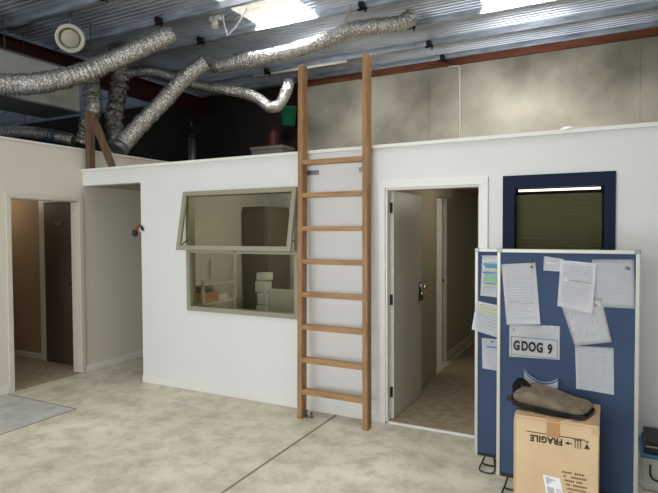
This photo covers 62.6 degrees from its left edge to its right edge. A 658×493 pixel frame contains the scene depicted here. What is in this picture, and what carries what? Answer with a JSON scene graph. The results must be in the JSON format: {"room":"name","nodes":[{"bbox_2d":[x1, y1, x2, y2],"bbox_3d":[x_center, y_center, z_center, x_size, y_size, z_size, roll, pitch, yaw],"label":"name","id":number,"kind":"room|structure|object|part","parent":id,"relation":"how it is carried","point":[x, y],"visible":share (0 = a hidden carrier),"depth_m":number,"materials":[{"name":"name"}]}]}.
{"room":"warehouse","nodes":[
{"label":"warehouse","id":0,"kind":"room"},
{"bbox_2d":[11,199,69,353],"bbox_3d":[-4.414,0.302,7.319,3.440,2.300,0.080,1,2,27],"label":"wall","id":1,"kind":"structure","parent":0,"point":[24,213],"depth_m":7.03,"materials":[{"name":"beige paint"}]},
{"bbox_2d":[14,350,41,359],"bbox_3d":[-4.804,1.400,7.503,2.600,0.073,0.015,1,2,27],"label":"baseboard","id":2,"kind":"structure","parent":1,"relation":"attached to","point":[16,352],"depth_m":7.03,"materials":[{"name":"white"}]},
{"bbox_2d":[38,201,56,360],"bbox_3d":[-3.293,0.414,6.680,0.820,2.078,0.030,1,2,27],"label":"trim","id":3,"kind":"structure","parent":1,"relation":"attached to","point":[40,203],"depth_m":6.83,"materials":[{"name":"white wood"}]},
{"bbox_2d":[44,203,73,364],"bbox_3d":[-3.266,0.457,6.636,0.690,1.980,0.085,1,2,27],"label":"door","id":4,"kind":"structure","parent":1,"relation":"in","point":[57,216],"depth_m":6.68,"materials":[{"name":"brown wood"}]},
{"bbox_2d":[0,138,162,388],"bbox_3d":[-4.424,0.273,3.425,0.120,2.590,12.000,1,2,27],"label":"wall","id":5,"kind":"structure","parent":0,"point":[112,254],"depth_m":6.47,"materials":[{"name":"beige paint"}]},
{"bbox_2d":[0,386,8,394],"bbox_3d":[-5.194,1.586,1.819,0.012,0.070,8.365,1,2,27],"label":"baseboard","id":6,"kind":"structure","parent":5,"relation":"attached to","point":[5,390],"depth_m":5.48,"materials":[{"name":"white"}]},
{"bbox_2d":[5,192,85,392],"bbox_3d":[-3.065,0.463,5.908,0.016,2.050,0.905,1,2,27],"label":"trim","id":7,"kind":"structure","parent":5,"relation":"attached to","point":[8,196],"depth_m":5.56,"materials":[{"name":"beige wood"}]},
{"bbox_2d":[0,136,166,162],"bbox_3d":[-4.429,-1.031,3.386,0.142,0.020,12.000,1,2,27],"label":"trim","id":8,"kind":"structure","parent":5,"relation":"on","point":[2,137],"depth_m":6.09,"materials":[{"name":"white"}]},
{"bbox_2d":[109,55,210,154],"bbox_3d":[-2.253,-1.898,7.269,1.353,1.470,0.395,-1,2,-30],"label":"flexible duct","id":9,"kind":"object","parent":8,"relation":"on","point":[130,135],"visible":0.99,"depth_m":7.22,"materials":[{"name":"metal"}]},
{"bbox_2d":[86,351,142,371],"bbox_3d":[-2.227,1.397,7.551,0.012,0.075,2.720,1,2,27],"label":"baseboard","id":10,"kind":"structure","parent":5,"relation":"attached to","point":[117,360],"depth_m":6.69,"materials":[{"name":"white"}]},
{"bbox_2d":[16,83,297,161],"bbox_3d":[-4.350,-0.949,12.303,8.950,4.500,0.100,1,2,27],"label":"wall","id":11,"kind":"structure","parent":0,"point":[234,125],"depth_m":11.20,"materials":[{"name":"black paint"}]},
{"bbox_2d":[0,33,209,116],"bbox_3d":[-4.313,-2.747,7.821,0.200,0.324,7.680,1,2,27],"label":"rafter","id":12,"kind":"object","parent":11,"relation":"attached to","point":[139,88],"visible":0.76,"depth_m":9.42,"materials":[{"name":"red metal"}]},
{"bbox_2d":[0,0,107,30],"bbox_3d":[-3.001,-2.880,6.447,16.490,0.159,0.155,1,2,27],"label":"roof purlin","id":13,"kind":"structure","parent":12,"relation":"on","point":[75,4],"depth_m":6.73,"materials":[{"name":"metal"}]},
{"bbox_2d":[42,0,262,49],"bbox_3d":[-2.610,-2.904,7.202,16.490,0.159,0.155,1,2,27],"label":"roof purlin","id":14,"kind":"structure","parent":12,"relation":"on","point":[226,4],"depth_m":6.93,"materials":[{"name":"metal"}]},
{"bbox_2d":[0,25,175,95],"bbox_3d":[-3.121,-2.212,6.410,2.535,1.164,0.511,-1,2,-32],"label":"flexible duct","id":15,"kind":"object","parent":14,"relation":"hanging from","point":[62,78],"visible":1,"depth_m":6.53,"materials":[{"name":"metal"}]},
{"bbox_2d":[152,0,407,53],"bbox_3d":[-2.243,-2.927,7.912,16.490,0.159,0.155,1,2,27],"label":"roof purlin","id":16,"kind":"structure","parent":12,"relation":"on","point":[361,5],"depth_m":7.08,"materials":[{"name":"metal"}]},
{"bbox_2d":[344,4,351,25],"bbox_3d":[0.235,-2.852,6.647,0.111,0.267,0.038,0,2,7],"label":"strap","id":17,"kind":"object","parent":16,"relation":"hanging from","point":[350,6],"visible":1,"depth_m":6.64,"materials":[{"name":"beige"}]},
{"bbox_2d":[208,9,416,72],"bbox_3d":[-0.342,-2.656,7.054,2.945,0.543,0.451,0,2,20],"label":"flexible duct","id":18,"kind":"object","parent":17,"relation":"hanging from","point":[407,19],"visible":0.99,"depth_m":6.81,"materials":[{"name":"metal"}]},
{"bbox_2d":[79,0,561,88],"bbox_3d":[-1.852,-2.952,8.667,16.490,0.159,0.155,1,2,27],"label":"roof purlin","id":19,"kind":"structure","parent":12,"relation":"on","point":[515,4],"depth_m":6.82,"materials":[{"name":"metal"}]},
{"bbox_2d":[0,1,657,116],"bbox_3d":[-1.471,-2.976,9.403,16.490,0.159,0.155,1,2,27],"label":"roof purlin","id":20,"kind":"structure","parent":12,"relation":"on","point":[648,6],"depth_m":7.76,"materials":[{"name":"metal"}]},
{"bbox_2d":[253,60,347,77],"bbox_3d":[-0.514,-2.939,8.957,1.800,0.042,0.042,1,2,27],"label":"tube","id":21,"kind":"object","parent":20,"relation":"attached to","point":[341,61],"visible":0.87,"depth_m":8.85,"materials":[{"name":"white"}]},
{"bbox_2d":[0,20,657,125],"bbox_3d":[-1.140,-2.997,10.043,16.490,0.159,0.155,1,2,27],"label":"roof purlin","id":22,"kind":"structure","parent":12,"relation":"on","point":[652,24],"depth_m":8.48,"materials":[{"name":"metal"}]},
{"bbox_2d":[195,194,268,308],"bbox_3d":[-1.337,0.303,7.129,0.120,2.280,2.590,1,2,27],"label":"wall","id":23,"kind":"structure","parent":0,"point":[218,219],"depth_m":6.92,"materials":[{"name":"white paint"}]},
{"bbox_2d":[93,184,478,194],"bbox_3d":[0.100,-0.808,7.250,11.700,0.120,4.190,1,2,27],"label":"ceiling","id":24,"kind":"structure","parent":0,"point":[475,191],"depth_m":6.71,"materials":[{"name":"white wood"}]},
{"bbox_2d":[179,112,196,159],"bbox_3d":[-2.425,-1.609,9.313,0.345,1.380,0.170,1,2,27],"label":"vertical pipe","id":25,"kind":"object","parent":24,"relation":"on","point":[191,136],"visible":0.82,"depth_m":9.22,"materials":[{"name":"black metal"}]},
{"bbox_2d":[250,145,294,154],"bbox_3d":[-1.027,-1.371,9.848,0.700,0.860,0.420,1,2,27],"label":"storage box","id":26,"kind":"object","parent":24,"relation":"on","point":[272,149],"visible":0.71,"depth_m":9.66,"materials":[{"name":"grey plastic"}]},
{"bbox_3d":[-1.029,-1.771,9.836,0.700,0.060,0.420,1,2,27],"label":"lid","id":27,"kind":"part","parent":26,"relation":"part of","materials":[{"name":"grey plastic"}]},
{"bbox_2d":[267,127,279,145],"bbox_3d":[-1.008,-1.980,9.807,0.220,0.360,0.220,1,2,27],"label":"can","id":28,"kind":"object","parent":26,"relation":"on","point":[273,138],"visible":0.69,"depth_m":9.72,"materials":[{"name":"metal"}]},
{"bbox_2d":[0,337,657,492],"bbox_3d":[-1.603,1.630,3.248,12.200,0.162,14.200,1,2,27],"label":"floor","id":29,"kind":"structure","parent":0,"point":[125,433],"depth_m":4.23,"materials":[{"name":"concrete"}]},
{"bbox_2d":[0,394,75,434],"bbox_3d":[-3.307,1.536,4.321,1.065,0.003,2.145,1,2,27],"label":"trim","id":30,"kind":"structure","parent":29,"relation":"on","point":[9,394],"depth_m":4.94,"materials":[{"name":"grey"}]},
{"bbox_2d":[196,254,235,307],"bbox_3d":[-1.425,0.739,6.456,0.330,1.450,0.610,1,2,27],"label":"shelf unit","id":31,"kind":"object","parent":29,"relation":"on","point":[202,283],"visible":0.41,"depth_m":6.49,"materials":[{"name":"white"}]},
{"bbox_2d":[196,290,218,302],"bbox_3d":[-1.479,0.586,6.361,0.260,0.118,0.260,1,2,27],"label":"carton","id":32,"kind":"object","parent":31,"relation":"on","point":[210,295],"visible":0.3,"depth_m":6.28,"materials":[{"name":"brown cardboard"}]},
{"bbox_3d":[-1.427,0.434,6.447,0.330,0.020,0.610,1,2,27],"label":"shelf","id":33,"kind":"part","parent":31,"relation":"part of","materials":[{"name":"white wood"}]},
{"bbox_3d":[-1.426,0.654,6.454,0.330,0.020,0.610,1,2,27],"label":"shelf","id":34,"kind":"part","parent":31,"relation":"part of","materials":[{"name":"white"}]},
{"bbox_2d":[219,292,227,299],"bbox_3d":[-1.377,0.603,6.601,0.220,0.068,0.180,1,2,27],"label":"paper stack","id":35,"kind":"object","parent":31,"relation":"on","point":[221,295],"visible":0.29,"depth_m":6.56,"materials":[{"name":"white paper"}]},
{"bbox_2d":[242,206,289,309],"bbox_3d":[-0.858,0.445,7.488,0.385,1.970,0.620,1,2,27],"label":"tall cabinet","id":36,"kind":"object","parent":29,"relation":"on","point":[261,225],"visible":0.48,"depth_m":7.25,"materials":[{"name":"brown wood"}]},
{"bbox_3d":[-1.002,0.448,7.225,0.350,1.880,0.020,1,2,27],"label":"door","id":37,"kind":"part","parent":36,"relation":"part of","materials":[{"name":"brown wood"}]},
{"bbox_3d":[-0.689,0.441,7.411,0.015,1.880,0.560,1,2,27],"label":"door","id":38,"kind":"part","parent":36,"relation":"part of","materials":[{"name":"brown wood"}]},
{"bbox_2d":[221,415,336,492],"bbox_3d":[-1.149,1.581,2.488,0.018,0.002,5.270,1,2,27],"label":"joint","id":39,"kind":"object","parent":29,"relation":"in","point":[285,449],"depth_m":3.93,"materials":[{"name":"brown"}]},
{"bbox_2d":[268,288,293,312],"bbox_3d":[-0.505,0.970,6.444,0.560,0.980,0.520,1,2,27],"label":"box","id":40,"kind":"object","parent":29,"relation":"on","point":[281,300],"visible":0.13,"depth_m":6.16,"materials":[{"name":"white cardboard"}]},
{"bbox_2d":[297,53,371,430],"bbox_3d":[0.040,-0.055,4.672,0.730,3.130,0.244,1,2,27],"label":"wooden ladder","id":41,"kind":"object","parent":29,"relation":"on","point":[365,399],"visible":1,"depth_m":4.62,"materials":[{"name":"brown wood"}]},
{"bbox_2d":[386,421,473,437],"bbox_3d":[0.842,1.506,4.457,0.790,0.014,0.020,1,2,27],"label":"threshold","id":42,"kind":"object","parent":29,"relation":"on","point":[390,422],"depth_m":4.45,"materials":[{"name":"white"}]},
{"bbox_2d":[474,248,599,473],"bbox_3d":[1.347,0.776,3.559,0.766,1.523,0.138,1,2,27],"label":"board","id":43,"kind":"object","parent":29,"relation":"on","point":[485,379],"visible":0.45,"depth_m":3.70,"materials":[{"name":"blue fabric"}]},
{"bbox_3d":[1.018,0.726,3.728,0.022,1.425,0.032,1,2,27],"label":"rail","id":44,"kind":"part","parent":43,"relation":"part of","materials":[{"name":"metal"}]},
{"bbox_2d":[472,301,496,336],"bbox_3d":[1.082,0.495,3.658,0.230,0.250,0.008,1,2,27],"label":"printed sheet","id":45,"kind":"object","parent":43,"relation":"attached to","point":[485,314],"visible":0.8,"depth_m":3.67,"materials":[{"name":"white paper"}]},
{"bbox_3d":[1.350,1.431,3.579,0.718,0.022,0.028,1,2,27],"label":"rail","id":46,"kind":"part","parent":43,"relation":"part of","materials":[{"name":"silver metal"}]},
{"bbox_3d":[1.347,0.730,3.558,0.718,1.381,0.016,1,2,27],"label":"fabric panel","id":47,"kind":"part","parent":43,"relation":"part of","materials":[{"name":"blue fabric"}]},
{"bbox_2d":[480,255,496,296],"bbox_3d":[1.127,0.206,3.642,0.210,0.290,0.004,1,2,27],"label":"chart","id":48,"kind":"object","parent":43,"relation":"attached to","point":[489,262],"visible":0.4,"depth_m":3.66,"materials":[{"name":"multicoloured paper"}]},
{"bbox_2d":[482,338,496,370],"bbox_3d":[1.138,0.735,3.653,0.210,0.220,0.004,1,2,27],"label":"printed sheet","id":49,"kind":"object","parent":43,"relation":"attached to","point":[489,346],"visible":0.47,"depth_m":3.68,"materials":[{"name":"white paper"}]},
{"bbox_3d":[1.344,0.029,3.537,0.718,0.022,0.032,1,2,27],"label":"rail","id":50,"kind":"part","parent":43,"relation":"part of","materials":[{"name":"metal"}]},
{"bbox_2d":[513,404,599,492],"bbox_3d":[1.273,1.226,3.010,0.416,0.656,0.361,1,2,27],"label":"carton","id":51,"kind":"object","parent":29,"relation":"on","point":[552,454],"visible":0.89,"depth_m":2.85,"materials":[{"name":"brown cardboard"}]},
{"bbox_2d":[530,434,561,445],"bbox_3d":[1.150,1.026,2.867,0.160,0.037,0.001,1,2,27],"label":"print","id":52,"kind":"object","parent":51,"relation":"attached to","point":[535,439],"depth_m":2.87,"materials":[{"name":"brown paint"}]},
{"bbox_2d":[506,378,594,417],"bbox_3d":[1.230,0.838,3.020,0.298,0.121,0.439,-2,2,-44],"label":"canvas bag","id":53,"kind":"object","parent":51,"relation":"on","point":[541,399],"visible":1,"depth_m":2.96,"materials":[{"name":"brown fabric"}]},
{"bbox_3d":[1.251,0.878,3.013,0.392,0.034,0.297,1,2,42],"label":"panel","id":54,"kind":"part","parent":53,"relation":"part of","materials":[{"name":"fabric"}]},
{"bbox_2d":[562,471,586,492],"bbox_3d":[1.279,1.233,2.806,0.128,0.114,0.001,1,2,27],"label":"print","id":55,"kind":"object","parent":51,"relation":"attached to","point":[572,481],"depth_m":2.81,"materials":[{"name":"brown"}]},
{"bbox_2d":[496,248,640,492],"bbox_3d":[1.390,0.781,3.199,0.773,1.533,0.138,1,2,27],"label":"board","id":56,"kind":"object","parent":29,"relation":"on","point":[619,412],"visible":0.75,"depth_m":3.12,"materials":[{"name":"blue fabric"}]},
{"bbox_3d":[1.058,0.722,3.369,0.022,1.415,0.032,1,2,27],"label":"rail","id":57,"kind":"part","parent":56,"relation":"part of","materials":[{"name":"metal"}]},
{"bbox_2d":[501,263,539,324],"bbox_3d":[1.163,0.289,3.283,0.230,0.385,0.012,1,2,27],"label":"printed sheet","id":58,"kind":"object","parent":56,"relation":"attached to","point":[520,288],"visible":1,"depth_m":3.29,"materials":[{"name":"white paper"}]},
{"bbox_2d":[509,324,559,359],"bbox_3d":[1.235,0.574,3.259,0.286,0.210,0.005,1,2,27],"label":"sheet","id":59,"kind":"object","parent":56,"relation":"attached to","point":[526,341],"visible":1,"depth_m":3.26,"materials":[{"name":"white paper"}]},
{"bbox_2d":[524,370,557,389],"bbox_3d":[1.261,0.815,3.216,0.190,0.153,0.012,1,2,27],"label":"leaflet","id":60,"kind":"object","parent":56,"relation":"attached to","point":[552,384],"visible":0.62,"depth_m":3.22,"materials":[{"name":"white paper"}]},
{"bbox_2d":[543,256,562,271],"bbox_3d":[1.326,0.103,3.198,0.110,0.090,0.003,1,2,27],"label":"note","id":61,"kind":"object","parent":56,"relation":"attached to","point":[550,263],"visible":1,"depth_m":3.20,"materials":[{"name":"white paper"}]},
{"bbox_3d":[1.393,1.422,3.218,0.725,0.022,0.028,1,2,27],"label":"rail","id":62,"kind":"part","parent":56,"relation":"part of","materials":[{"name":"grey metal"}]},
{"bbox_3d":[1.387,0.029,3.176,0.725,0.022,0.032,1,2,27],"label":"rail","id":63,"kind":"part","parent":56,"relation":"part of","materials":[{"name":"metal"}]},
{"bbox_2d":[557,260,596,313],"bbox_3d":[1.433,0.232,3.128,0.205,0.305,0.012,1,2,27],"label":"printed sheet","id":64,"kind":"object","parent":56,"relation":"attached to","point":[576,279],"visible":1,"depth_m":3.13,"materials":[{"name":"white paper"}]},
{"bbox_2d":[562,298,611,345],"bbox_3d":[1.483,0.435,3.120,0.265,0.290,0.008,1,2,27],"label":"printed sheet","id":65,"kind":"object","parent":56,"relation":"attached to","point":[585,328],"visible":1,"depth_m":3.12,"materials":[{"name":"white paper"}]},
{"bbox_2d":[575,346,613,394],"bbox_3d":[1.525,0.707,3.110,0.205,0.265,0.010,1,2,27],"label":"printed sheet","id":66,"kind":"object","parent":56,"relation":"attached to","point":[594,365],"visible":1,"depth_m":3.11,"materials":[{"name":"white paper"}]},
{"bbox_2d":[592,259,634,308],"bbox_3d":[1.605,0.208,3.056,0.217,0.275,0.005,1,2,27],"label":"printed sheet","id":67,"kind":"object","parent":56,"relation":"attached to","point":[614,283],"visible":1,"depth_m":3.05,"materials":[{"name":"white paper"}]},
{"bbox_3d":[1.722,0.729,3.026,0.022,1.415,0.032,1,2,27],"label":"rail","id":68,"kind":"part","parent":56,"relation":"part of","materials":[{"name":"metal"}]},
{"bbox_2d":[638,435,657,491],"bbox_3d":[2.279,1.423,3.446,0.530,0.228,0.390,1,2,27],"label":"plastic crate","id":69,"kind":"object","parent":29,"relation":"on","point":[647,463],"visible":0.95,"depth_m":3.41,"materials":[{"name":"blue"}]},
{"bbox_2d":[641,426,657,454],"bbox_3d":[2.281,1.270,3.457,0.480,0.077,0.320,1,2,27],"label":"equipment case","id":70,"kind":"object","parent":69,"relation":"on","point":[649,435],"visible":1,"depth_m":3.47,"materials":[{"name":"black plastic"}]},
{"bbox_3d":[2.281,1.266,3.457,0.460,0.016,0.300,1,2,27],"label":"lid","id":71,"kind":"part","parent":70,"relation":"part of","materials":[{"name":"black plastic"}]},
{"bbox_3d":[2.062,1.416,3.358,0.130,0.096,0.035,1,2,27],"label":"handle","id":72,"kind":"part","parent":69,"relation":"part of","materials":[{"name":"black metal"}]},
{"bbox_3d":[-0.805,1.172,6.924,0.330,0.550,0.275,1,2,27],"label":"drawers","id":73,"kind":"object","parent":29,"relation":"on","visible":0},
{"bbox_2d":[256,305,267,310],"bbox_3d":[-0.830,0.821,6.945,0.160,0.150,0.160,1,2,27],"label":"parcel","id":74,"kind":"object","parent":73,"relation":"on","point":[258,307],"visible":0.26,"depth_m":6.87,"materials":[{"name":"white cardboard"}]},
{"bbox_2d":[257,292,267,304],"bbox_3d":[-0.813,0.666,6.931,0.160,0.150,0.160,1,2,27],"label":"parcel","id":75,"kind":"object","parent":74,"relation":"on","point":[262,298],"visible":0.61,"depth_m":6.86,"materials":[{"name":"white cardboard"}]},
{"bbox_2d":[255,280,271,292],"bbox_3d":[-0.841,0.511,6.940,0.160,0.150,0.160,1,2,27],"label":"parcel","id":76,"kind":"object","parent":75,"relation":"on","point":[260,286],"visible":0.81,"depth_m":6.88,"materials":[{"name":"white cardboard"}]},
{"bbox_2d":[256,272,272,280],"bbox_3d":[-0.823,0.381,6.927,0.160,0.100,0.160,1,2,27],"label":"parcel","id":77,"kind":"object","parent":76,"relation":"on","point":[263,276],"visible":1,"depth_m":6.87,"materials":[{"name":"white cardboard"}]},
{"bbox_2d":[0,0,657,125],"bbox_3d":[-4.158,-2.914,4.254,16.850,0.070,14.100,1,2,27],"label":"ceiling","id":78,"kind":"structure","parent":0,"point":[102,16],"depth_m":7.39,"materials":[{"name":"corrugated metal sheet"},{"name":"translucent plastic panels"},{"name":"steel"}]},
{"bbox_2d":[0,33,75,144],"bbox_3d":[-4.285,-2.207,7.627,1.393,1.565,0.214,0,2,4],"label":"flexible duct","id":79,"kind":"object","parent":78,"relation":"hanging from","point":[46,134],"visible":0.99,"depth_m":7.56,"materials":[{"name":"metal"}]},
{"bbox_2d":[0,15,81,118],"bbox_3d":[-4.276,-2.388,6.653,0.785,1.145,2.220,1,2,27],"label":"box","id":80,"kind":"object","parent":78,"relation":"hanging from","point":[64,102],"visible":0.63,"depth_m":7.01,"materials":[{"name":"grey metal"}]},
{"bbox_3d":[-4.154,-2.681,6.916,0.015,0.575,0.015,1,2,27],"label":"hanger rod","id":81,"kind":"part","parent":80,"relation":"part of","materials":[{"name":"silver metal"}]},
{"bbox_3d":[-4.277,-2.100,6.652,0.750,0.540,2.200,1,2,27],"label":"casing","id":82,"kind":"part","parent":80,"relation":"part of","materials":[{"name":"grey metal"}]},
{"bbox_2d":[55,12,84,52],"bbox_3d":[-3.307,-2.847,6.816,0.370,0.808,0.335,1,2,41],"label":"ceiling vent","id":83,"kind":"object","parent":78,"relation":"in","point":[70,38],"visible":1,"depth_m":6.75,"materials":[{"name":"beige plastic"}]},
{"bbox_2d":[75,24,102,144],"bbox_3d":[-3.170,-2.168,7.166,0.298,1.625,0.533,-2,2,-43],"label":"flexible duct","id":84,"kind":"object","parent":78,"relation":"hanging from","point":[91,92],"visible":0.64,"depth_m":7.05,"materials":[{"name":"metal"}]},
{"bbox_2d":[104,43,129,152],"bbox_3d":[-3.103,-2.008,7.921,0.362,1.972,0.573,-1,2,-20],"label":"flexible duct","id":85,"kind":"object","parent":78,"relation":"hanging from","point":[117,94],"visible":0.62,"depth_m":7.92,"materials":[{"name":"metal"}]},
{"bbox_2d":[127,65,294,112],"bbox_3d":[-1.710,-2.459,9.000,3.082,0.965,1.732,0,2,20],"label":"flexible duct","id":86,"kind":"object","parent":78,"relation":"hanging from","point":[288,84],"visible":0.94,"depth_m":8.16,"materials":[{"name":"metal"}]},
{"bbox_2d":[209,8,247,35],"bbox_3d":[-1.280,-2.833,6.873,0.597,0.299,0.105,1,2,27],"label":"wire hanger","id":87,"kind":"object","parent":78,"relation":"hanging from","point":[214,19],"visible":1,"depth_m":6.93,"materials":[{"name":"white"}]},
{"bbox_2d":[218,0,313,23],"bbox_3d":[-2.665,-2.880,3.049,0.889,0.020,9.129,1,2,27],"label":"window","id":88,"kind":"structure","parent":78,"relation":"attached to","point":[263,11],"depth_m":6.83,"materials":[{"name":"white"}]},
{"bbox_2d":[480,0,513,5],"bbox_3d":[0.026,-2.865,2.135,0.869,0.020,9.979,1,2,27],"label":"window","id":89,"kind":"structure","parent":78,"relation":"attached to","point":[484,2],"depth_m":6.62,"materials":[{"name":"grey"}]},
{"bbox_2d":[269,193,442,361],"bbox_3d":[0.287,0.338,7.354,2.560,2.180,0.100,1,2,27],"label":"wall","id":90,"kind":"structure","parent":0,"point":[275,200],"depth_m":6.75,"materials":[{"name":"white paint"}]},
{"bbox_2d":[443,199,446,360],"bbox_3d":[1.401,0.424,6.819,0.170,2.030,0.030,1,2,27],"label":"trim","id":91,"kind":"structure","parent":90,"relation":"attached to","point":[444,200],"depth_m":6.78,"materials":[{"name":"white wood"}]},
{"bbox_2d":[83,127,657,455],"bbox_3d":[0.740,0.341,4.528,8.040,2.340,0.120,1,2,27],"label":"wall","id":92,"kind":"structure","parent":0,"point":[245,353],"depth_m":4.83,"materials":[{"name":"white paint"}]},
{"bbox_2d":[132,225,143,236],"bbox_3d":[-2.070,-0.172,5.880,0.143,0.131,0.088,0,2,3],"label":"coat hook","id":93,"kind":"object","parent":92,"relation":"attached to","point":[134,232],"visible":1,"depth_m":5.85,"materials":[{"name":"black plastic"}]},
{"bbox_3d":[-2.108,-0.146,5.872,0.080,0.080,0.046,1,2,44],"label":"black knob","id":94,"kind":"part","parent":93,"relation":"part of","materials":[{"name":"black plastic"}]},
{"bbox_2d":[176,186,297,318],"bbox_3d":[-0.892,0.057,5.242,1.348,1.220,0.235,1,2,27],"label":"window","id":95,"kind":"structure","parent":92,"relation":"in","point":[188,198],"depth_m":5.26,"materials":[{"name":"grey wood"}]},
{"bbox_3d":[-0.915,-0.255,5.192,1.348,0.594,0.143,1,2,27],"label":"sash","id":96,"kind":"part","parent":95,"relation":"part of","materials":[{"name":"beige metal"}]},
{"bbox_2d":[143,375,378,421],"bbox_3d":[-0.804,1.461,5.289,2.780,0.070,0.012,1,2,27],"label":"baseboard","id":97,"kind":"structure","parent":92,"relation":"attached to","point":[334,410],"depth_m":5.22,"materials":[{"name":"white"}]},
{"bbox_2d":[81,122,657,171],"bbox_3d":[0.734,-0.844,4.492,8.039,0.030,0.162,1,2,27],"label":"trim","id":98,"kind":"structure","parent":92,"relation":"on","point":[649,124],"depth_m":4.42,"materials":[{"name":"white"}]},
{"bbox_2d":[85,111,94,168],"bbox_3d":[-2.774,-1.231,6.279,0.080,0.670,0.070,1,2,27],"label":"timber post","id":99,"kind":"object","parent":98,"relation":"on","point":[89,115],"visible":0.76,"depth_m":6.25,"materials":[{"name":"brown wood"}]},
{"bbox_2d":[95,117,115,166],"bbox_3d":[-2.612,-1.201,6.265,0.380,0.610,0.048,1,2,27],"label":"brace","id":100,"kind":"object","parent":98,"relation":"on","point":[99,133],"visible":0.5,"depth_m":6.24,"materials":[{"name":"brown wood"}]},
{"bbox_2d":[560,126,575,129],"bbox_3d":[1.742,-0.860,3.937,0.119,0.026,0.119,1,2,27],"label":"lump","id":101,"kind":"object","parent":98,"relation":"on","point":[566,127],"visible":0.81,"depth_m":3.90,"materials":[{"name":"white"}]},
{"bbox_2d":[390,191,426,417],"bbox_3d":[0.745,0.496,4.981,0.117,1.967,0.801,1,2,27],"label":"door","id":102,"kind":"structure","parent":92,"relation":"in","point":[406,297],"depth_m":4.93,"materials":[{"name":"white paint"}]},
{"bbox_3d":[0.898,0.444,5.249,0.046,0.190,0.131,0,2,-1],"label":"lever handle","id":103,"kind":"part","parent":102,"relation":"part of","materials":[{"name":"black metal"}]},
{"bbox_3d":[0.920,0.388,5.270,0.074,0.060,0.060,1,2,27],"label":"knob","id":104,"kind":"part","parent":102,"relation":"part of","materials":[{"name":"silver metal"}]},
{"bbox_2d":[378,176,487,422],"bbox_3d":[0.856,0.482,4.463,0.910,2.060,0.138,1,2,27],"label":"trim","id":105,"kind":"structure","parent":92,"relation":"attached to","point":[384,280],"depth_m":4.59,"materials":[{"name":"white wood"}]},
{"bbox_2d":[502,171,615,249],"bbox_3d":[1.688,0.029,4.005,0.760,1.125,0.120,1,2,27],"label":"window","id":106,"kind":"structure","parent":92,"relation":"in","point":[573,221],"depth_m":4.00,"materials":[{"name":"navy painted wood"},{"name":"clear glass"},{"name":"olive blind fabric"}]},
{"bbox_2d":[516,193,601,249],"bbox_3d":[1.704,0.061,4.036,0.586,0.902,0.024,1,2,27],"label":"blind","id":107,"kind":"object","parent":106,"relation":"attached to","point":[573,221],"depth_m":4.02,"materials":[{"name":"green fabric"}]},
{"bbox_2d":[518,187,600,191],"bbox_3d":[1.696,-0.422,4.000,0.560,0.015,0.015,1,2,27],"label":"strip light","id":108,"kind":"object","parent":106,"relation":"attached to","point":[557,188],"depth_m":4.01,"materials":[{"name":"white plastic"}]},
{"bbox_2d":[398,189,453,385],"bbox_3d":[0.974,0.383,5.766,0.120,2.180,2.290,1,2,27],"label":"wall","id":109,"kind":"structure","parent":0,"point":[429,197],"depth_m":5.86,"materials":[{"name":"beige paint"}]},
{"bbox_2d":[447,190,476,351],"bbox_3d":[1.816,0.323,7.632,0.140,2.180,1.800,1,2,27],"label":"wall","id":110,"kind":"structure","parent":0,"point":[461,210],"depth_m":7.47,"materials":[{"name":"beige paint"}]},
{"bbox_2d":[447,331,474,358],"bbox_3d":[1.890,1.362,7.627,0.015,0.078,1.800,1,2,27],"label":"baseboard","id":111,"kind":"structure","parent":110,"relation":"attached to","point":[462,343],"depth_m":7.47,"materials":[{"name":"white"}]},
{"bbox_2d":[477,195,478,247],"bbox_3d":[2.091,0.294,8.553,2.660,2.180,0.090,1,2,27],"label":"wall","id":112,"kind":"structure","parent":0,"point":[477,195],"depth_m":8.37,"materials":[{"name":"white paint"}]},
{"bbox_2d":[307,36,657,150],"bbox_3d":[2.974,-0.736,8.237,7.800,4.250,0.200,1,2,27],"label":"wall","id":113,"kind":"structure","parent":0,"point":[594,85],"depth_m":8.27,"materials":[{"name":"paint"}]},
{"bbox_2d":[280,96,296,126],"bbox_3d":[-0.737,-2.470,9.820,0.316,0.556,0.316,1,2,27],"label":"bucket","id":114,"kind":"object","parent":113,"relation":"hanging from","point":[288,113],"visible":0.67,"depth_m":9.71,"materials":[{"name":"green plastic"}]},
{"bbox_2d":[428,70,428,140],"bbox_3d":[1.621,-1.892,8.784,0.012,1.940,0.007,1,2,27],"label":"trim","id":115,"kind":"structure","parent":113,"relation":"attached to","point":[428,70],"depth_m":8.77,"materials":[{"name":"metal"}]},
{"bbox_2d":[448,65,460,137],"bbox_3d":[1.990,-1.903,8.579,0.196,1.931,0.032,1,2,27],"label":"conduit","id":116,"kind":"object","parent":113,"relation":"attached to","point":[453,65],"visible":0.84,"depth_m":8.52,"materials":[{"name":"beige plastic"}]},
{"bbox_2d":[307,28,657,86],"bbox_3d":[2.888,-2.921,8.188,7.650,0.120,0.240,1,2,27],"label":"wall plate","id":117,"kind":"object","parent":113,"relation":"on","point":[653,32],"visible":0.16,"depth_m":8.21,"materials":[{"name":"brown metal"}]},
{"bbox_2d":[639,39,640,122],"bbox_3d":[4.258,-1.863,7.419,0.012,1.940,0.007,1,2,27],"label":"trim","id":118,"kind":"structure","parent":113,"relation":"attached to","point":[640,39],"depth_m":7.41,"materials":[{"name":"wood"}]},
{"bbox_2d":[534,186,604,249],"bbox_3d":[3.792,0.383,5.315,3.340,2.180,0.100,1,2,27],"label":"wall","id":119,"kind":"structure","parent":0,"point":[602,190],"depth_m":5.76,"materials":[{"name":"white paint"}]}
]}

